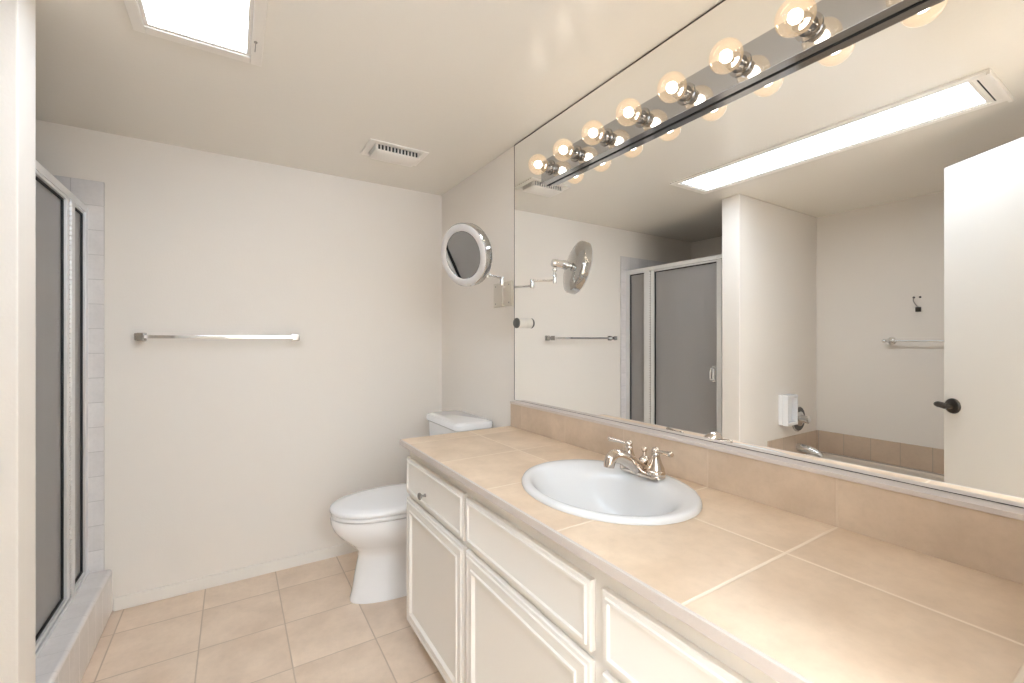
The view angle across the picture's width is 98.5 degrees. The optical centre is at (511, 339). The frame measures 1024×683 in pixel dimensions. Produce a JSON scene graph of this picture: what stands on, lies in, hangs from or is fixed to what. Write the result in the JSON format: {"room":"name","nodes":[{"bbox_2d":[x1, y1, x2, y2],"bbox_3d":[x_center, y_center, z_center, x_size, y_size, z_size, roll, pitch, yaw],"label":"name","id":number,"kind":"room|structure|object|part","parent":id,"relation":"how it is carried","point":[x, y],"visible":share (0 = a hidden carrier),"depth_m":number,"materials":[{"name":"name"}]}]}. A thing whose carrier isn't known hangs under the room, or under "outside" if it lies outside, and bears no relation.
{"room":"bathroom","nodes":[
{"label":"bathroom","id":0,"kind":"room"},
{"bbox_2d":[0,0,35,682],"bbox_3d":[-1.742,0.150,0.899,1.055,2.200,0.122,0,0,-32],"label":"wall partition","id":1,"kind":"structure","parent":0,"point":[17,17],"depth_m":1.13,"materials":[{"name":"white paint"}]},
{"bbox_2d":[36,120,441,610],"bbox_3d":[-1.597,0.150,2.246,2.900,2.200,0.100,0,0,-32],"label":"wall","id":2,"kind":"structure","parent":0,"point":[222,455],"depth_m":2.31,"materials":[{"name":"white paint"}]},
{"bbox_2d":[53,175,104,572],"bbox_3d":[-2.272,0.255,1.754,0.973,1.950,0.010,0,0,-32],"label":"tiled wall","id":3,"kind":"structure","parent":2,"relation":"attached to","point":[91,193],"depth_m":1.99,"materials":[{"name":"white tile"}]},
{"bbox_2d":[134,333,299,340],"bbox_3d":[-1.456,-0.015,2.230,0.691,0.038,0.078,0,0,-32],"label":"towel bar","id":4,"kind":"object","parent":2,"relation":"attached to","point":[137,336],"visible":1,"depth_m":2.18,"materials":[{"name":"silver metal"}]},
{"bbox_2d":[113,543,357,611],"bbox_3d":[-1.147,1.219,2.465,1.627,0.062,0.012,0,0,-32],"label":"baseboard","id":5,"kind":"structure","parent":2,"relation":"attached to","point":[172,590],"depth_m":2.26,"materials":[{"name":"white paint"}]},
{"bbox_2d":[80,551,445,682],"bbox_3d":[-0.261,1.300,0.132,2.900,0.100,5.102,0,0,-32],"label":"floor","id":6,"kind":"structure","parent":0,"point":[298,624],"depth_m":1.86,"materials":[{"name":"tile"}]},
{"bbox_2d":[36,569,111,682],"bbox_3d":[-1.647,1.147,1.587,0.153,0.205,0.938,0,0,-32],"label":"shower curb","id":7,"kind":"object","parent":6,"relation":"on","point":[65,657],"visible":0.76,"depth_m":1.64,"materials":[{"name":"tile"}]},
{"bbox_2d":[36,160,88,657],"bbox_3d":[-1.656,0.225,1.588,0.075,1.640,0.928,0,0,-32],"label":"shower enclosure","id":8,"kind":"object","parent":7,"relation":"on","point":[61,217],"visible":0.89,"depth_m":1.71,"materials":[{"name":"grey glass"}]},
{"bbox_3d":[-1.611,0.230,1.485,0.005,1.560,0.543,0,0,-32],"label":"glass","id":9,"kind":"part","parent":8,"relation":"part of","materials":[{"name":"grey glass"}]},
{"bbox_3d":[-1.607,0.232,1.484,0.033,1.588,0.614,0,0,-32],"label":"door","id":10,"kind":"part","parent":8,"relation":"part of","materials":[{"name":"grey glass"}]},
{"bbox_3d":[-1.853,0.233,1.866,0.005,1.576,0.159,0,0,-32],"label":"glass","id":11,"kind":"part","parent":8,"relation":"part of","materials":[{"name":"grey glass"}]},
{"bbox_3d":[-1.852,-0.560,1.867,0.027,0.010,0.159,0,0,-32],"label":"panel rail","id":12,"kind":"part","parent":8,"relation":"part of","materials":[{"name":"silver metal"}]},
{"bbox_3d":[-1.852,1.026,1.867,0.027,0.010,0.159,0,0,-32],"label":"panel rail","id":13,"kind":"part","parent":8,"relation":"part of","materials":[{"name":"silver metal"}]},
{"bbox_2d":[329,410,492,603],"bbox_3d":[-0.527,0.834,2.269,0.768,0.833,0.440,0,0,-32],"label":"toilet","id":14,"kind":"object","parent":6,"relation":"on","point":[373,521],"visible":0.53,"depth_m":2.11,"materials":[{"name":"white ceramic"}]},
{"bbox_3d":[-0.630,0.824,2.204,0.512,0.017,0.370,0,0,-32],"label":"seat","id":15,"kind":"part","parent":14,"relation":"part of","materials":[{"name":"white"}]},
{"bbox_3d":[-0.629,0.796,2.205,0.528,0.028,0.380,0,0,-32],"label":"lid","id":16,"kind":"part","parent":14,"relation":"part of","materials":[{"name":"white"}]},
{"bbox_3d":[-0.295,0.639,2.416,0.198,0.358,0.416,0,0,-32],"label":"tank","id":17,"kind":"part","parent":14,"relation":"part of","materials":[{"name":"white ceramic"}]},
{"bbox_3d":[-0.296,0.438,2.416,0.221,0.042,0.440,0,0,-32],"label":"tank lid","id":18,"kind":"part","parent":14,"relation":"part of","materials":[{"name":"white ceramic"}]},
{"bbox_2d":[407,451,778,682],"bbox_3d":[0.244,0.840,1.237,0.582,0.820,1.714,0,0,-32],"label":"vanity cabinet","id":19,"kind":"object","parent":6,"relation":"on","point":[492,598],"visible":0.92,"depth_m":1.11,"materials":[{"name":"white paint"}]},
{"bbox_3d":[-0.335,0.578,1.634,0.029,0.027,0.027,0,0,-32],"label":"knob","id":20,"kind":"part","parent":19,"relation":"part of","materials":[{"name":"grey metal"}]},
{"bbox_3d":[-0.289,0.553,1.596,0.018,0.146,0.530,0,0,-32],"label":"drawer","id":21,"kind":"part","parent":19,"relation":"part of","materials":[{"name":"white paint"}]},
{"bbox_3d":[-0.290,0.899,1.595,0.020,0.506,0.530,0,0,-32],"label":"door","id":22,"kind":"part","parent":19,"relation":"part of","materials":[{"name":"white paint"}]},
{"bbox_3d":[0.011,0.554,1.121,0.018,0.144,0.560,0,0,-32],"label":"drawer","id":23,"kind":"part","parent":19,"relation":"part of","materials":[{"name":"white paint"}]},
{"bbox_3d":[0.010,0.899,1.121,0.020,0.506,0.560,0,0,-32],"label":"door","id":24,"kind":"part","parent":19,"relation":"part of","materials":[{"name":"white paint"}]},
{"bbox_3d":[0.322,0.899,0.627,0.020,0.506,0.544,0,0,-32],"label":"door","id":25,"kind":"part","parent":19,"relation":"part of","materials":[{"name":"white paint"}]},
{"bbox_3d":[0.323,0.554,0.628,0.018,0.144,0.544,0,0,-32],"label":"drawer","id":26,"kind":"part","parent":19,"relation":"part of","materials":[{"name":"white paint"}]},
{"bbox_2d":[399,426,1023,682],"bbox_3d":[0.242,0.420,1.244,0.581,0.021,1.727,0,0,-32],"label":"countertop","id":27,"kind":"structure","parent":19,"relation":"on","point":[796,598],"depth_m":0.75,"materials":[{"name":"tile"}]},
{"bbox_3d":[0.001,0.420,1.091,0.008,0.021,1.727,0,0,-32],"label":"edge trim","id":28,"kind":"part","parent":27,"relation":"part of","materials":[{"name":"tile"}]},
{"bbox_2d":[522,459,701,525],"bbox_3d":[0.257,0.475,1.221,0.430,0.158,0.524,0,0,-32],"label":"sink","id":29,"kind":"object","parent":27,"relation":"in","point":[584,488],"visible":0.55,"depth_m":1.30,"materials":[{"name":"white ceramic"}]},
{"bbox_2d":[35,0,722,195],"bbox_3d":[-0.261,-1.000,0.132,2.900,0.100,5.102,0,0,-32],"label":"ceiling","id":30,"kind":"structure","parent":0,"point":[461,83],"depth_m":1.58,"materials":[{"name":"white paint"}]},
{"bbox_2d":[124,0,267,66],"bbox_3d":[-0.649,-0.939,0.862,0.339,0.022,1.335,0,0,-32],"label":"recessed light","id":31,"kind":"object","parent":30,"relation":"in","point":[219,27],"visible":1,"depth_m":1.31,"materials":[{"name":"white paint"}]},
{"bbox_2d":[142,0,248,51],"bbox_3d":[-0.653,-0.947,0.868,0.250,0.003,1.217,0,0,-32],"label":"diffuser","id":32,"kind":"object","parent":31,"relation":"attached to","point":[223,25],"depth_m":1.31,"materials":[{"name":"white plastic"}]},
{"bbox_2d":[360,138,428,166],"bbox_3d":[-0.595,-0.932,2.235,0.293,0.036,0.197,0,0,-32],"label":"ceiling vent","id":33,"kind":"object","parent":30,"relation":"in","point":[384,151],"visible":1,"depth_m":2.20,"materials":[{"name":"white paint"}]},
{"bbox_2d":[370,144,418,157],"bbox_3d":[-0.595,-0.936,2.235,0.221,0.027,0.125,0,0,-32],"label":"grille","id":34,"kind":"object","parent":33,"relation":"attached to","point":[379,150],"depth_m":2.18,"materials":[{"name":"white paint"}]},
{"bbox_2d":[442,146,516,427],"bbox_3d":[0.334,0.150,1.774,0.139,2.200,2.762,0,0,-32],"label":"wall","id":35,"kind":"structure","parent":0,"point":[478,337],"depth_m":2.43,"materials":[{"name":"white paint"}]},
{"bbox_2d":[441,223,512,307],"bbox_3d":[-0.103,-0.333,2.043,0.270,0.331,0.471,0,0,32],"label":"makeup mirror","id":36,"kind":"object","parent":35,"relation":"attached to","point":[466,250],"visible":1,"depth_m":1.88,"materials":[{"name":"silver mirror"}]},
{"bbox_2d":[446,232,479,277],"bbox_3d":[-0.210,-0.360,1.876,0.196,0.191,0.043,0,0,38],"label":"mirror glass","id":37,"kind":"object","parent":36,"relation":"attached to","point":[462,252],"depth_m":1.88,"materials":[{"name":"grey"}]},
{"bbox_3d":[-0.081,-0.293,2.029,0.011,0.015,0.115,0,0,34],"label":"arm","id":38,"kind":"part","parent":36,"relation":"part of","materials":[{"name":"silver metal"}]},
{"bbox_3d":[-0.046,-0.231,2.236,0.010,0.125,0.178,0,0,-32],"label":"mount plate","id":39,"kind":"part","parent":36,"relation":"part of","materials":[{"name":"beige"}]},
{"bbox_2d":[510,401,1023,584],"bbox_3d":[0.469,0.351,1.385,0.046,0.118,1.724,0,0,-32],"label":"backsplash","id":40,"kind":"structure","parent":35,"relation":"attached to","point":[985,536],"depth_m":0.97,"materials":[{"name":"tile"}]},
{"bbox_2d":[514,0,1023,507],"bbox_3d":[0.481,-0.328,1.406,0.007,1.238,1.750,0,0,-32],"label":"wall mirror","id":41,"kind":"object","parent":35,"relation":"attached to","point":[821,262],"visible":1,"depth_m":1.04,"materials":[{"name":"white mirror"}]},
{"bbox_2d":[513,318,526,327],"bbox_3d":[0.034,-0.079,2.059,0.050,0.048,0.048,0,0,-32],"label":"peg","id":42,"kind":"object","parent":41,"relation":"attached to","point":[517,322],"visible":1,"depth_m":2.04,"materials":[{"name":"white plastic"}]},
{"bbox_2d":[534,0,925,185],"bbox_3d":[0.437,-0.718,1.341,0.137,0.096,1.275,0,0,-32],"label":"vanity light","id":43,"kind":"object","parent":41,"relation":"attached to","point":[825,24],"visible":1,"depth_m":1.15,"materials":[{"name":"silver metal"}]},
{"bbox_2d":[541,160,554,174],"bbox_3d":[0.145,-0.720,1.833,0.036,0.060,0.060,0,0,-32],"label":"socket","id":44,"kind":"object","parent":43,"relation":"attached to","point":[548,166],"depth_m":1.82,"materials":[{"name":"silver metal"}]},
{"bbox_2d":[566,145,580,161],"bbox_3d":[0.232,-0.720,1.695,0.036,0.060,0.060,0,0,-32],"label":"socket","id":45,"kind":"object","parent":43,"relation":"attached to","point":[573,153],"depth_m":1.68,"materials":[{"name":"silver metal"}]},
{"bbox_2d":[595,128,611,145],"bbox_3d":[0.319,-0.720,1.557,0.036,0.060,0.060,0,0,-32],"label":"socket","id":46,"kind":"object","parent":43,"relation":"attached to","point":[604,135],"depth_m":1.55,"materials":[{"name":"silver metal"}]},
{"bbox_2d":[630,107,649,127],"bbox_3d":[0.406,-0.720,1.419,0.036,0.060,0.060,0,0,-32],"label":"socket","id":47,"kind":"object","parent":43,"relation":"attached to","point":[640,118],"depth_m":1.41,"materials":[{"name":"silver metal"}]},
{"bbox_2d":[672,82,694,104],"bbox_3d":[0.494,-0.720,1.281,0.036,0.060,0.060,0,0,-32],"label":"socket","id":48,"kind":"object","parent":43,"relation":"attached to","point":[684,94],"depth_m":1.27,"materials":[{"name":"silver metal"}]},
{"bbox_2d":[725,51,750,76],"bbox_3d":[0.581,-0.720,1.143,0.036,0.060,0.060,0,0,-32],"label":"socket","id":49,"kind":"object","parent":43,"relation":"attached to","point":[739,65],"depth_m":1.13,"materials":[{"name":"silver metal"}]},
{"bbox_2d":[792,11,823,41],"bbox_3d":[0.668,-0.720,1.005,0.036,0.060,0.060,0,0,-32],"label":"socket","id":50,"kind":"object","parent":43,"relation":"attached to","point":[811,27],"depth_m":1.00,"materials":[{"name":"silver metal"}]},
{"bbox_2d":[603,436,673,479],"bbox_3d":[0.364,0.357,1.308,0.188,0.102,0.188,0,0,9],"label":"faucet","id":51,"kind":"object","parent":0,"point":[653,468],"visible":1,"depth_m":1.26,"materials":[{"name":"silver metal"}]},
{"bbox_3d":[0.332,0.316,1.386,0.067,0.019,0.016,0,0,42],"label":"lever","id":52,"kind":"part","parent":51,"relation":"part of","materials":[{"name":"silver metal"}]},
{"bbox_3d":[0.332,0.360,1.280,0.169,0.096,0.043,0,0,-32],"label":"spout","id":53,"kind":"part","parent":51,"relation":"part of","materials":[{"name":"silver metal"}]},
{"bbox_3d":[0.360,0.349,1.359,0.055,0.080,0.055,0,0,-32],"label":"handle","id":54,"kind":"part","parent":51,"relation":"part of","materials":[{"name":"silver metal"}]},
{"bbox_3d":[0.387,0.389,1.315,0.055,0.014,0.157,0,0,-32],"label":"plate","id":55,"kind":"part","parent":51,"relation":"part of","materials":[{"name":"silver metal"}]},
{"bbox_3d":[0.397,0.353,1.322,0.034,0.066,0.034,0,0,-32],"label":"lift rod","id":56,"kind":"part","parent":51,"relation":"part of","materials":[{"name":"silver metal"}]},
{"bbox_3d":[0.414,0.349,1.272,0.055,0.080,0.055,0,0,-32],"label":"handle","id":57,"kind":"part","parent":51,"relation":"part of","materials":[{"name":"silver metal"}]},
{"bbox_3d":[0.427,0.316,1.235,0.016,0.019,0.067,0,0,-16],"label":"lever","id":58,"kind":"part","parent":51,"relation":"part of","materials":[{"name":"silver metal"}]}
]}

